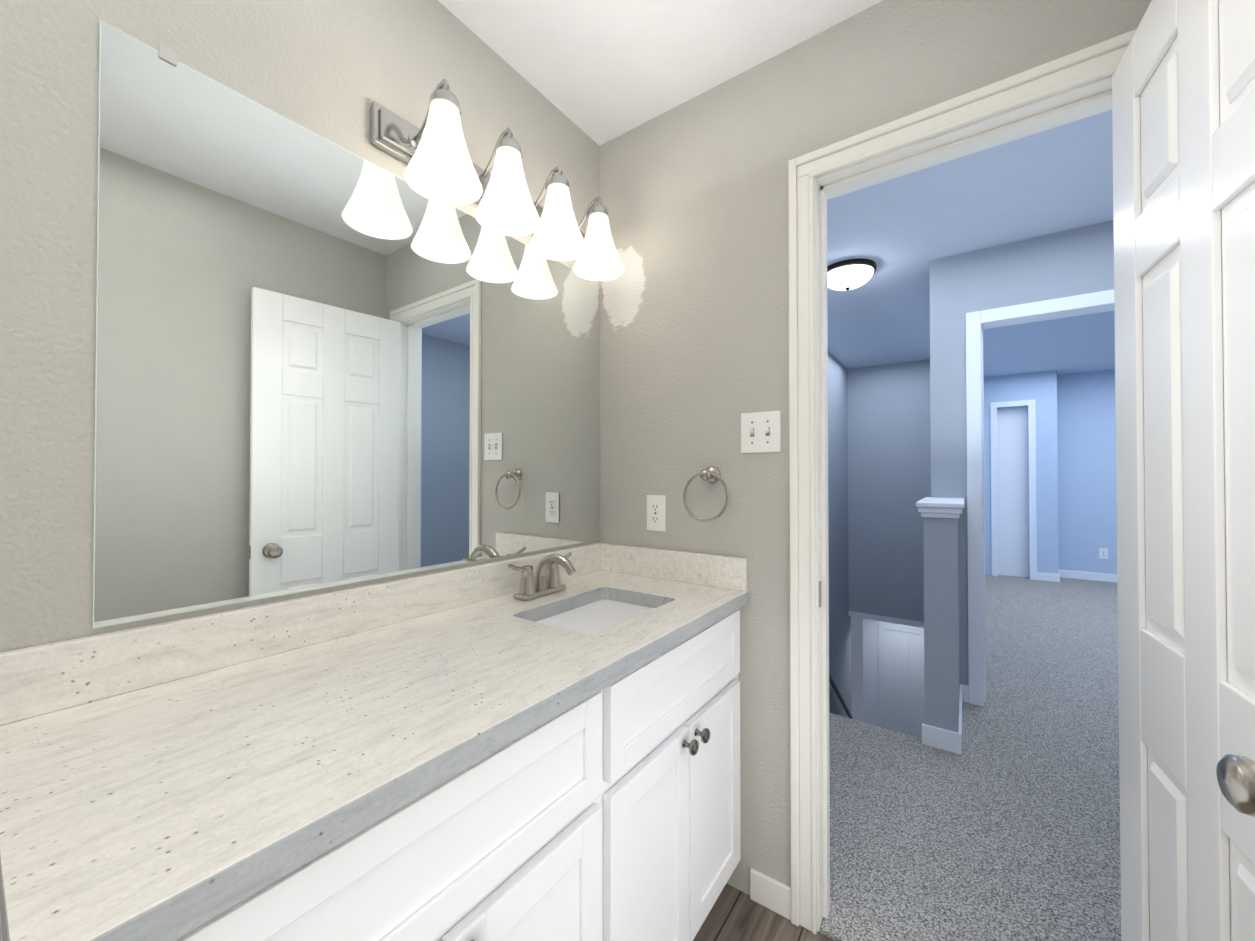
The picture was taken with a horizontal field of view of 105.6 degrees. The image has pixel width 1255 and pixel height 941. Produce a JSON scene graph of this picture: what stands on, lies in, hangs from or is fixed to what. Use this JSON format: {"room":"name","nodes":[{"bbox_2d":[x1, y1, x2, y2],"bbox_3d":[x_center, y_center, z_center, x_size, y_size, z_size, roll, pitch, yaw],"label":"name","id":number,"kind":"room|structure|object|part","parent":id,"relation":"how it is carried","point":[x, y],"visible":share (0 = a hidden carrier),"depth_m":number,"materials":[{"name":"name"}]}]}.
{"room":"bathroom","nodes":[
{"label":"bathroom","id":0,"kind":"room"},
{"bbox_2d":[0,0,599,652],"bbox_3d":[-0.960,0.077,0.622,0.130,2.560,3.035,0,-1,35],"label":"wall","id":1,"kind":"structure","parent":0,"point":[322,362],"depth_m":0.90,"materials":[{"name":"beige paint"}]},
{"bbox_2d":[370,79,623,280],"bbox_3d":[-0.276,-0.749,1.298,0.230,0.236,0.725,0,-1,35],"label":"sconce","id":2,"kind":"object","parent":1,"relation":"attached to","point":[432,152],"visible":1,"depth_m":1.16,"materials":[{"name":"white glass"}]},
{"bbox_3d":[-0.358,-0.777,1.356,0.028,0.093,0.725,0,-1,35],"label":"plate","id":3,"kind":"part","parent":2,"relation":"part of","materials":[{"name":"silver metal"}]},
{"bbox_2d":[0,543,599,722],"bbox_3d":[-0.478,0.303,1.180,0.021,0.095,1.328,0,-1,35],"label":"backsplash","id":4,"kind":"structure","parent":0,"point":[35,680],"depth_m":0.83,"materials":[{"name":"beige stone"}]},
{"bbox_2d":[693,883,834,940],"bbox_3d":[-0.329,1.291,0.090,1.760,0.120,2.920,0,-1,35],"label":"floor","id":5,"kind":"structure","parent":0,"point":[734,914],"depth_m":1.30,"materials":[{"name":"brown wood"}]},
{"bbox_2d":[148,599,748,940],"bbox_3d":[-0.246,0.814,1.012,0.588,0.853,1.321,0,-1,35],"label":"bathroom vanity","id":6,"kind":"object","parent":5,"relation":"on","point":[540,747],"depth_m":0.77,"materials":[{"name":"white wood"}]},
{"bbox_3d":[-0.648,0.809,0.494,0.532,0.853,0.010,0,-1,35],"label":"panel","id":7,"kind":"part","parent":6,"relation":"part of","materials":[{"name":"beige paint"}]},
{"bbox_2d":[0,571,748,940],"bbox_3d":[-0.257,0.368,1.023,0.563,0.039,1.328,0,-1,35],"label":"countertop","id":8,"kind":"structure","parent":6,"relation":"on","point":[125,816],"depth_m":0.59,"materials":[{"name":"beige stone"}]},
{"bbox_2d":[504,551,579,602],"bbox_3d":[-0.205,0.292,1.325,0.155,0.120,0.243,0,-1,35],"label":"faucet","id":9,"kind":"object","parent":8,"relation":"on","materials":[{"name":"silver metal"}]},
{"bbox_2d":[528,591,659,634],"bbox_3d":[-0.074,0.451,1.230,0.320,0.147,0.434,0,-1,35],"label":"sink","id":10,"kind":"object","parent":8,"relation":"in","point":[589,616],"depth_m":1.30,"materials":[{"name":"white ceramic"}]},
{"bbox_2d":[438,0,1114,376],"bbox_3d":[2.786,-1.240,1.842,4.840,0.100,9.340,0,-1,35],"label":"ceiling","id":11,"kind":"structure","parent":0,"point":[901,231],"depth_m":1.86,"materials":[{"name":"paint"}]},
{"bbox_2d":[827,258,876,290],"bbox_3d":[1.296,-1.119,2.801,0.304,0.120,0.304,0,-1,35],"label":"hall ceiling light","id":12,"kind":"object","parent":11,"relation":"attached to","point":[848,274],"visible":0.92,"depth_m":2.71,"materials":[{"name":"white glass"}]},
{"bbox_2d":[828,352,850,717],"bbox_3d":[1.219,1.499,3.684,0.120,5.340,4.505,0,-1,35],"label":"wall","id":13,"kind":"structure","parent":0,"point":[840,645],"depth_m":4.99,"materials":[{"name":"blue paint"}]},
{"bbox_2d":[829,673,852,718],"bbox_3d":[1.625,1.610,4.087,0.074,2.553,3.405,0,-1,35],"label":"stair handrail","id":14,"kind":"object","parent":13,"relation":"attached to","point":[837,692],"visible":0.04,"depth_m":4.68,"materials":[{"name":"brown wood"}]},
{"bbox_2d":[599,0,1150,894],"bbox_3d":[0.550,0.084,1.340,1.520,2.560,0.115,0,-1,35],"label":"wall","id":15,"kind":"structure","parent":0,"point":[693,194],"depth_m":1.41,"materials":[{"name":"beige paint"}]},
{"bbox_2d":[647,495,664,530],"bbox_3d":[0.094,0.142,1.587,0.072,0.118,0.008,0,-1,35],"label":"outlet","id":16,"kind":"object","parent":15,"relation":"attached to","point":[655,512],"visible":1,"depth_m":1.58,"materials":[{"name":"white plastic"}]},
{"bbox_2d":[600,543,746,590],"bbox_3d":[0.129,0.307,1.551,0.539,0.095,0.020,0,-1,35],"label":"backsplash","id":17,"kind":"structure","parent":15,"relation":"attached to","point":[711,570],"depth_m":1.52,"materials":[{"name":"beige stone"}]},
{"bbox_2d":[683,466,728,521],"bbox_3d":[0.246,0.070,1.447,0.151,0.168,0.062,0,-1,35],"label":"towel ring","id":18,"kind":"object","parent":15,"relation":"attached to","point":[711,474],"visible":1,"depth_m":1.43,"materials":[{"name":"silver metal"}]},
{"bbox_2d":[741,410,780,452],"bbox_3d":[0.383,-0.111,1.379,0.118,0.118,0.018,0,-1,35],"label":"light switch","id":19,"kind":"object","parent":15,"relation":"attached to","point":[760,432],"visible":1,"depth_m":1.38,"materials":[{"name":"white plastic"}]},
{"bbox_2d":[750,868,790,919],"bbox_3d":[-0.294,1.189,0.140,1.520,0.085,2.800,0,-1,35],"label":"baseboard","id":20,"kind":"structure","parent":15,"relation":"attached to","point":[770,893],"depth_m":1.35,"materials":[{"name":"white wood"}]},
{"bbox_2d":[819,580,821,607],"bbox_3d":[0.529,0.339,1.307,0.002,0.070,0.028,0,-1,35],"label":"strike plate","id":21,"kind":"structure","parent":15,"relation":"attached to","point":[820,593],"depth_m":1.31,"materials":[{"name":"silver metal"}]},
{"bbox_2d":[788,29,1136,933],"bbox_3d":[0.799,0.187,1.163,0.752,2.111,0.151,0,-1,35],"label":"door frame","id":22,"kind":"structure","parent":15,"relation":"attached to","point":[1054,77],"depth_m":1.29,"materials":[{"name":"white"}]},
{"bbox_2d":[1112,0,1254,940],"bbox_3d":[0.833,0.217,0.671,0.035,2.025,0.620,0,-1,30],"label":"door","id":23,"kind":"structure","parent":15,"relation":"in","point":[1183,101],"depth_m":0.71,"materials":[{"name":"white"}]},
{"bbox_2d":[1216,754,1254,816],"bbox_3d":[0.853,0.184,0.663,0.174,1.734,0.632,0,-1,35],"label":"door knob","id":24,"kind":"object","parent":23,"relation":"attached to","point":[1236,777],"depth_m":0.49,"materials":[{"name":"silver metal"}]},
{"bbox_2d":[849,611,923,627],"bbox_3d":[3.172,1.619,5.525,0.930,0.060,1.000,0,-1,35],"label":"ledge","id":25,"kind":"structure","parent":0,"point":[887,619],"depth_m":5.16,"materials":[{"name":"white"}]},
{"bbox_2d":[847,359,930,621],"bbox_3d":[2.917,0.215,5.181,0.930,2.740,0.120,0,-1,35],"label":"wall","id":26,"kind":"structure","parent":0,"point":[889,454],"depth_m":5.17,"materials":[{"name":"blue paint"}]},
{"bbox_2d":[863,618,923,736],"bbox_3d":[3.432,2.892,5.878,0.930,2.600,0.100,0,-1,35],"label":"wall","id":27,"kind":"structure","parent":0,"point":[870,677],"depth_m":5.95,"materials":[{"name":"white paint"}]},
{"bbox_2d":[878,622,924,737],"bbox_3d":[3.374,2.977,5.848,0.510,2.130,0.015,0,-1,35],"label":"door frame","id":28,"kind":"structure","parent":27,"relation":"attached to","point":[902,684],"depth_m":5.85,"materials":[{"name":"white wood"}]},
{"bbox_2d":[923,517,959,732],"bbox_3d":[1.575,0.868,2.373,0.125,1.375,0.600,0,-1,35],"label":"wall","id":29,"kind":"structure","parent":0,"point":[941,617],"depth_m":2.13,"materials":[{"name":"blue paint"}]},
{"bbox_2d":[916,497,964,518],"bbox_3d":[1.567,0.181,2.369,0.181,0.069,0.628,0,-1,35],"label":"half wall cap","id":30,"kind":"object","parent":29,"relation":"on","point":[937,507],"visible":1,"depth_m":2.13,"materials":[{"name":"white wood"}]},
{"bbox_2d":[955,684,967,754],"bbox_3d":[1.632,1.198,2.322,0.025,0.090,0.612,0,-1,35],"label":"baseboard","id":31,"kind":"structure","parent":29,"relation":"attached to","point":[963,696],"depth_m":2.19,"materials":[{"name":"white wood"}]},
{"bbox_2d":[819,575,1120,940],"bbox_3d":[3.596,1.315,2.957,4.600,0.132,6.300,0,-1,35],"label":"floor","id":32,"kind":"structure","parent":0,"point":[1005,826],"depth_m":1.78,"materials":[{"name":"grey carpet"}]},
{"bbox_2d":[997,406,1028,577],"bbox_3d":[4.676,0.230,5.784,0.400,2.098,0.020,0,-1,35],"label":"door","id":33,"kind":"structure","parent":0,"point":[1013,494],"depth_m":5.77,"materials":[{"name":"white wood"}]},
{"bbox_2d":[929,220,1113,685],"bbox_3d":[3.227,0.088,1.647,3.670,2.560,0.115,0,-1,35],"label":"wall","id":34,"kind":"structure","parent":0,"point":[1070,262],"depth_m":2.57,"materials":[{"name":"blue paint"}]},
{"bbox_2d":[966,289,1113,706],"bbox_3d":[2.228,0.196,2.355,0.892,2.094,0.147,0,-1,35],"label":"door frame","id":35,"kind":"structure","parent":34,"relation":"attached to","point":[977,322],"depth_m":2.53,"materials":[{"name":"white wood"}]},
{"bbox_2d":[984,370,1058,577],"bbox_3d":[4.665,0.072,5.860,0.905,2.440,0.350,0,-1,35],"label":"wall","id":36,"kind":"structure","parent":0,"point":[1040,388],"depth_m":5.54,"materials":[{"name":"blue paint"}]},
{"bbox_2d":[990,399,1036,579],"bbox_3d":[4.602,0.224,5.680,0.420,2.108,0.015,0,-1,35],"label":"trim","id":37,"kind":"structure","parent":36,"relation":"attached to","point":[1030,404],"depth_m":5.60,"materials":[{"name":"white wood"}]},
{"bbox_2d":[1053,572,1061,581],"bbox_3d":[5.026,1.232,5.565,0.012,0.090,0.330,0,-1,35],"label":"baseboard","id":38,"kind":"structure","parent":36,"relation":"attached to","point":[1056,576],"depth_m":5.45,"materials":[{"name":"white wood"}]},
{"bbox_2d":[1057,370,1116,574],"bbox_3d":[5.883,0.126,5.283,3.790,2.560,0.120,0,-1,35],"label":"wall","id":39,"kind":"structure","parent":0,"point":[1086,454],"depth_m":5.57,"materials":[{"name":"blue paint"}]},
{"bbox_2d":[1059,570,1116,582],"bbox_3d":[6.212,1.225,4.957,2.650,0.090,0.012,0,-1,35],"label":"baseboard","id":40,"kind":"structure","parent":39,"relation":"attached to","point":[1065,573],"depth_m":5.54,"materials":[{"name":"white wood"}]},
{"bbox_2d":[1099,548,1107,558],"bbox_3d":[5.483,0.958,5.479,0.075,0.120,0.008,0,-1,35],"label":"outlet","id":41,"kind":"object","parent":39,"relation":"attached to","point":[1103,553],"visible":1,"depth_m":5.48,"materials":[{"name":"white plastic"}]}
]}

